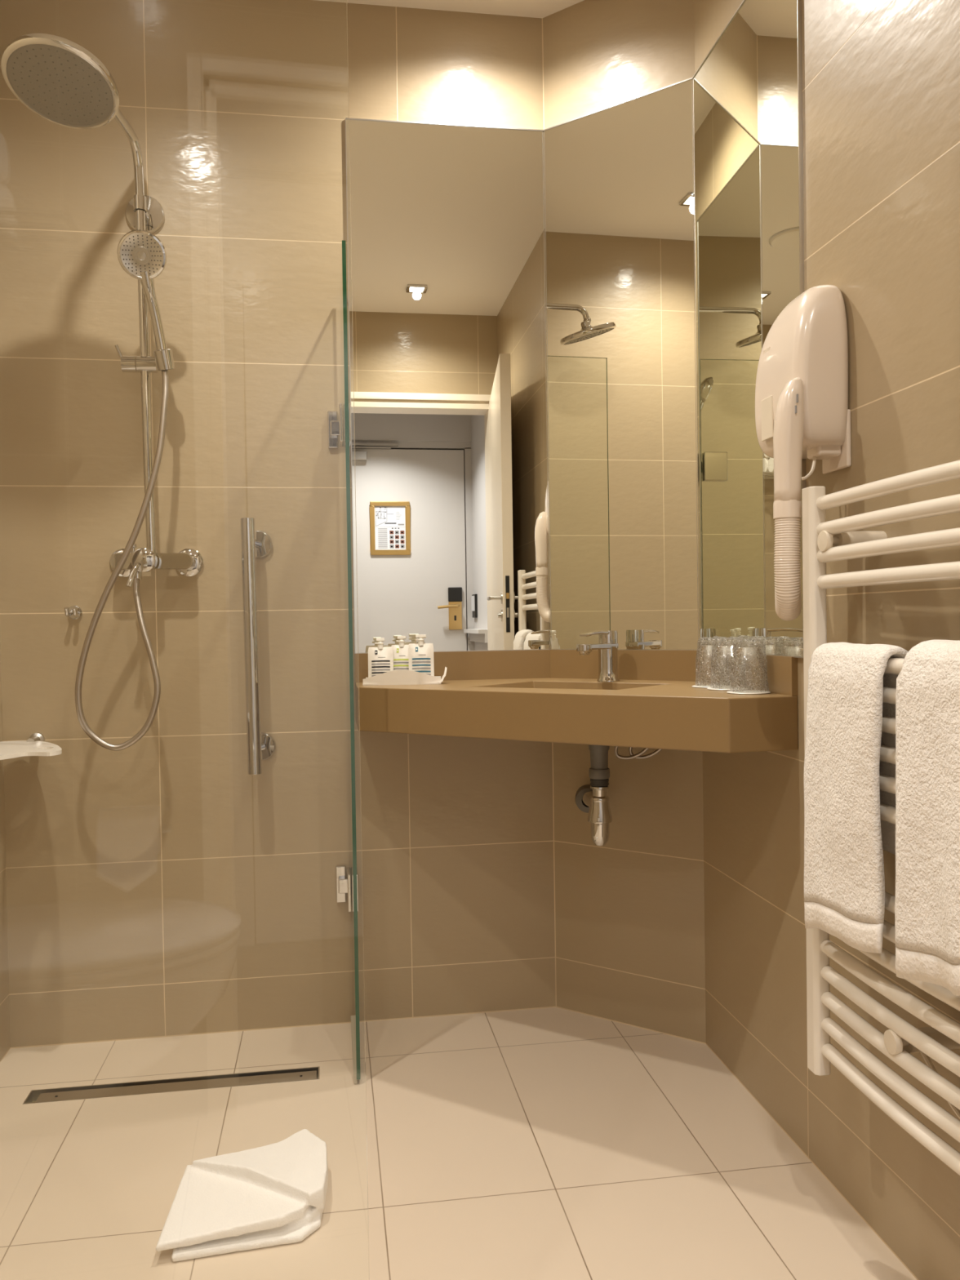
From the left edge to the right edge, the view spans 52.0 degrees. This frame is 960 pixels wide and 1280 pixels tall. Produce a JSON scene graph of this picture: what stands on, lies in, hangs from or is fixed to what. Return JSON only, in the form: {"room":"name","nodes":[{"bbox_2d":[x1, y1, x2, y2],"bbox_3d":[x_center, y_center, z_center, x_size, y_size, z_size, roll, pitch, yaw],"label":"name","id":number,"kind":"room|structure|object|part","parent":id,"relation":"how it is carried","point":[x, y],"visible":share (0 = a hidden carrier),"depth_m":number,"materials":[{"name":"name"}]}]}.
{"room":"hotel bathroom","nodes":[
{"label":"hotel bathroom","id":0,"kind":"room"},
{"bbox_2d":[0,631,10,1062],"bbox_3d":[-0.988,-0.218,1.047,0.100,2.614,2.535,-1,1,-9],"label":"wall","id":1,"kind":"structure","parent":0,"point":[5,1040],"depth_m":2.30,"materials":[{"name":"beige tile"}]},
{"bbox_2d":[0,732,62,759],"bbox_3d":[-1.002,0.238,2.167,0.186,0.033,0.330,-1,1,-9],"label":"soap shelf","id":2,"kind":"object","parent":1,"relation":"attached to","point":[36,745],"visible":1,"depth_m":2.16,"materials":[{"name":"white ceramic"}]},
{"bbox_2d":[346,17,369,1279],"bbox_3d":[-0.520,0.003,0.968,0.795,1.940,0.024,-1,1,-10],"label":"screen","id":3,"kind":"object","parent":1,"relation":"attached to","point":[347,18],"visible":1,"depth_m":1.04,"materials":[{"name":"clear glass"}]},
{"bbox_2d":[0,0,555,1048],"bbox_3d":[-0.533,-0.251,2.449,1.423,2.614,0.100,-1,1,-9],"label":"wall","id":4,"kind":"structure","parent":0,"point":[157,886],"depth_m":2.38,"materials":[{"name":"beige tile"}]},
{"bbox_2d":[63,605,82,619],"bbox_3d":[-0.958,-0.065,2.312,0.033,0.033,0.047,-1,1,-9],"label":"towel hook","id":5,"kind":"object","parent":4,"relation":"attached to","point":[74,612],"visible":1,"depth_m":2.32,"materials":[{"name":"silver metal"}]},
{"bbox_2d":[0,33,203,751],"bbox_3d":[-0.805,-0.461,2.090,0.245,1.429,0.577,-1,1,2],"label":"shower","id":6,"kind":"object","parent":4,"relation":"attached to","point":[58,79],"visible":1,"depth_m":2.21,"materials":[{"name":"silver metal"}]},
{"bbox_3d":[-0.805,-1.061,1.889,0.191,0.062,0.183,-1,1,-9],"label":"spray plate","id":7,"kind":"part","parent":6,"relation":"part of","materials":[{"name":"grey metal"}]},
{"bbox_3d":[-0.775,-0.165,2.257,0.061,0.092,0.078,-1,1,-9],"label":"lever handle","id":8,"kind":"part","parent":6,"relation":"part of","materials":[{"name":"silver metal"}]},
{"bbox_2d":[240,517,275,774],"bbox_3d":[-0.531,0.014,2.361,0.069,0.605,0.095,-1,1,-9],"label":"grab bar","id":9,"kind":"object","parent":4,"relation":"attached to","point":[255,544],"visible":1,"depth_m":2.32,"materials":[{"name":"silver metal"}]},
{"bbox_3d":[-0.541,0.015,2.329,0.039,0.605,0.033,-1,1,-9],"label":"rail","id":10,"kind":"part","parent":9,"relation":"part of","materials":[{"name":"silver metal"}]},
{"bbox_2d":[327,240,360,1084],"bbox_3d":[-0.300,0.052,2.270,0.052,1.804,0.339,-1,1,-14],"label":"glass pane","id":11,"kind":"object","parent":4,"relation":"attached to","point":[340,428],"visible":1,"depth_m":2.12,"materials":[{"name":"green"}]},
{"bbox_3d":[-0.299,0.047,2.261,0.008,1.794,0.322,-1,1,-9],"label":"pane","id":12,"kind":"part","parent":11,"relation":"part of","materials":[{"name":"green glass"}]},
{"bbox_2d":[345,117,551,653],"bbox_3d":[-0.074,-0.626,2.458,0.499,1.312,0.008,-1,1,-9],"label":"wall mirror","id":13,"kind":"object","parent":4,"relation":"attached to","point":[447,328],"visible":1,"depth_m":2.46,"materials":[{"name":"silver metal"}]},
{"bbox_2d":[355,649,798,753],"bbox_3d":[0.200,0.115,2.221,1.092,0.172,0.473,0,1,33],"label":"countertop","id":14,"kind":"structure","parent":4,"relation":"attached to","point":[540,695],"depth_m":2.03,"materials":[{"name":"brown stone"}]},
{"bbox_2d":[362,666,447,685],"bbox_3d":[-0.177,0.085,2.340,0.198,0.040,0.059,-1,1,-1],"label":"tray","id":15,"kind":"object","parent":14,"relation":"on","point":[396,677],"visible":1,"depth_m":2.31,"materials":[{"name":"white ceramic"}]},
{"bbox_2d":[368,637,393,677],"bbox_3d":[-0.238,0.048,2.354,0.061,0.106,0.031,-1,1,-9],"label":"pump bottle","id":16,"kind":"object","parent":15,"relation":"in","point":[380,659],"visible":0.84,"depth_m":2.35,"materials":[{"name":"white plastic"}]},
{"bbox_2d":[391,635,408,671],"bbox_3d":[-0.189,0.045,2.366,0.052,0.110,0.032,-1,1,3],"label":"pump bottle","id":17,"kind":"object","parent":15,"relation":"in","point":[401,656],"visible":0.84,"depth_m":2.36,"materials":[{"name":"white plastic"}]},
{"bbox_2d":[408,634,434,675],"bbox_3d":[-0.141,0.043,2.348,0.061,0.113,0.033,-1,1,-9],"label":"pump bottle","id":18,"kind":"object","parent":15,"relation":"in","point":[420,654],"visible":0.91,"depth_m":2.34,"materials":[{"name":"white plastic"}]},
{"bbox_2d":[574,744,612,845],"bbox_3d":[0.266,0.333,2.331,0.075,0.268,0.243,-1,1,2],"label":"trap","id":19,"kind":"object","parent":14,"relation":"hanging from","point":[592,798],"visible":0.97,"depth_m":2.22,"materials":[{"name":"silver metal"}]},
{"bbox_2d":[576,630,619,681],"bbox_3d":[0.275,0.039,2.284,0.053,0.120,0.159,0,1,32],"label":"tap","id":20,"kind":"object","parent":14,"relation":"on","point":[607,646],"visible":1,"depth_m":2.31,"materials":[{"name":"silver metal"}]},
{"bbox_3d":[0.264,-0.015,2.274,0.026,0.012,0.108,0,1,35],"label":"lever","id":21,"kind":"part","parent":20,"relation":"part of","materials":[{"name":"silver metal"}]},
{"bbox_3d":[0.272,0.020,2.284,0.035,0.025,0.155,0,1,35],"label":"spout","id":22,"kind":"part","parent":20,"relation":"part of","materials":[{"name":"silver metal"}]},
{"bbox_2d":[613,746,648,759],"bbox_3d":[0.365,0.240,2.284,0.107,0.078,0.024,-1,1,10],"label":"hose","id":23,"kind":"object","parent":14,"relation":"attached to","point":[615,748],"visible":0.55,"depth_m":2.29,"materials":[{"name":"silver metal"}]},
{"bbox_2d":[628,746,662,759],"bbox_3d":[0.399,0.240,2.289,0.107,0.078,0.024,-1,1,10],"label":"hose","id":24,"kind":"object","parent":14,"relation":"attached to","point":[630,752],"visible":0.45,"depth_m":2.30,"materials":[{"name":"silver metal"}]},
{"bbox_2d":[692,635,731,688],"bbox_3d":[0.489,0.045,2.080,0.082,0.108,0.082,-1,1,-9],"label":"tumbler","id":25,"kind":"object","parent":14,"relation":"on","point":[704,648],"visible":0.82,"depth_m":2.07,"materials":[{"name":"clear glass"}]},
{"bbox_3d":[0.492,0.048,2.084,0.061,0.096,0.061,-1,1,-9],"label":"glass","id":26,"kind":"part","parent":25,"relation":"part of","materials":[{"name":"clear glass"}]},
{"bbox_2d":[706,636,747,690],"bbox_3d":[0.504,0.046,2.004,0.082,0.107,0.082,-1,1,-9],"label":"tumbler","id":27,"kind":"object","parent":14,"relation":"on","point":[719,649],"visible":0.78,"depth_m":1.99,"materials":[{"name":"clear glass"}]},
{"bbox_3d":[0.507,0.049,2.009,0.061,0.096,0.061,-1,1,-9],"label":"glass","id":28,"kind":"part","parent":27,"relation":"part of","materials":[{"name":"clear glass"}]},
{"bbox_2d":[726,636,770,693],"bbox_3d":[0.517,0.048,1.897,0.082,0.108,0.082,-1,1,-9],"label":"tumbler","id":29,"kind":"object","parent":14,"relation":"on","point":[744,651],"visible":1,"depth_m":1.88,"materials":[{"name":"clear glass"}]},
{"bbox_3d":[0.520,0.051,1.901,0.061,0.096,0.061,-1,1,-9],"label":"glass","id":30,"kind":"part","parent":29,"relation":"part of","materials":[{"name":"clear glass"}]},
{"bbox_2d":[355,649,798,696],"bbox_3d":[0.234,0.064,2.261,1.093,0.071,0.352,0,1,35],"label":"backsplash","id":31,"kind":"structure","parent":4,"relation":"attached to","point":[633,664],"depth_m":2.43,"materials":[{"name":"brown stone"}]},
{"bbox_2d":[315,0,583,17],"bbox_3d":[-0.169,-1.591,1.201,1.815,0.100,2.635,-1,1,-9],"label":"ceiling","id":32,"kind":"structure","parent":0,"point":[524,8],"depth_m":2.43,"materials":[{"name":"white paint"}]},
{"bbox_2d":[0,1007,916,1279],"bbox_3d":[-0.129,1.012,1.248,1.815,0.080,2.635,-1,1,-9],"label":"floor","id":33,"kind":"structure","parent":0,"point":[552,1143],"depth_m":1.82,"materials":[{"name":"tile"}]},
{"bbox_2d":[22,1066,319,1104],"bbox_3d":[-0.657,0.979,2.132,0.612,0.031,0.062,-1,1,-9],"label":"drain","id":34,"kind":"object","parent":33,"relation":"on","point":[93,1091],"visible":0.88,"depth_m":2.13,"materials":[{"name":"silver metal"}]},
{"bbox_2d":[155,1128,328,1262],"bbox_3d":[-0.399,0.937,1.702,0.276,0.062,0.313,-1,1,-9],"label":"towel","id":35,"kind":"object","parent":33,"relation":"on","point":[273,1194],"visible":1,"depth_m":1.63,"materials":[{"name":"white fabric"}]},
{"bbox_2d":[542,0,706,1044],"bbox_3d":[0.385,-0.265,2.447,0.392,2.614,0.381,-1,1,-9],"label":"wall","id":36,"kind":"structure","parent":0,"point":[629,909],"depth_m":2.39,"materials":[{"name":"beige tile"}]},
{"bbox_2d":[542,77,699,650],"bbox_3d":[0.335,-0.631,2.380,0.406,1.312,0.008,0,1,35],"label":"wall mirror","id":37,"kind":"object","parent":36,"relation":"attached to","point":[621,394],"visible":0.83,"depth_m":2.37,"materials":[{"name":"silver metal"}]},
{"bbox_2d":[693,0,959,1279],"bbox_3d":[0.728,-0.247,1.167,0.100,2.614,2.254,-1,1,-9],"label":"wall","id":38,"kind":"structure","parent":0,"point":[881,78],"depth_m":1.57,"materials":[{"name":"beige tile"}]},
{"bbox_2d":[691,0,806,657],"bbox_3d":[0.538,-0.627,2.013,0.008,1.312,0.513,-1,1,-9],"label":"wall mirror","id":39,"kind":"object","parent":38,"relation":"attached to","point":[747,120],"visible":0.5,"depth_m":2.00,"materials":[{"name":"silver metal"}]},
{"bbox_2d":[755,284,848,621],"bbox_3d":[0.532,-0.312,1.673,0.133,0.560,0.201,-1,1,-9],"label":"hair dryer","id":40,"kind":"object","parent":38,"relation":"attached to","point":[802,387],"visible":0.98,"depth_m":1.59,"materials":[{"name":"beige plastic"}]},
{"bbox_2d":[801,456,816,479],"bbox_3d":[0.541,-0.298,1.635,0.039,0.066,0.022,-1,1,2],"label":"cable","id":41,"kind":"object","parent":40,"relation":"attached to","point":[814,461],"visible":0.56,"depth_m":1.63,"materials":[{"name":"beige plastic"}]},
{"bbox_2d":[806,408,851,474],"bbox_3d":[0.577,-0.331,1.649,0.050,0.094,0.085,-1,1,-9],"label":"power outlet","id":42,"kind":"object","parent":38,"relation":"attached to","point":[834,458],"visible":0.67,"depth_m":1.62,"materials":[{"name":"beige plastic"}]},
{"bbox_3d":[0.598,-0.332,1.652,0.008,0.094,0.085,-1,1,-9],"label":"plate","id":43,"kind":"part","parent":42,"relation":"part of","materials":[{"name":"beige plastic"}]},
{"bbox_2d":[801,459,959,1175],"bbox_3d":[0.603,0.226,1.365,0.105,0.929,0.447,-1,1,-9],"label":"towel radiator","id":44,"kind":"object","parent":38,"relation":"attached to","point":[937,1041],"visible":0.65,"depth_m":1.36,"materials":[{"name":"white metal"}]},
{"bbox_2d":[804,642,908,953],"bbox_3d":[0.549,0.228,1.438,0.078,0.448,0.217,-1,1,-9],"label":"hand towel","id":45,"kind":"object","parent":44,"relation":"hanging from","point":[846,837],"visible":0.93,"depth_m":1.40,"materials":[{"name":"white fabric"}]},
{"bbox_2d":[894,639,959,995],"bbox_3d":[0.586,0.219,1.205,0.093,0.437,0.157,-1,1,-9],"label":"hand towel","id":46,"kind":"object","parent":44,"relation":"hanging from","point":[927,900],"visible":1,"depth_m":1.20,"materials":[{"name":"white fabric"}]},
{"bbox_2d":[920,1052,959,1119],"bbox_3d":[0.648,0.584,1.256,0.046,0.156,0.257,-1,1,-9],"label":"cable","id":47,"kind":"object","parent":44,"relation":"attached to","point":[926,1058],"visible":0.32,"depth_m":1.36,"materials":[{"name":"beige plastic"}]}
]}

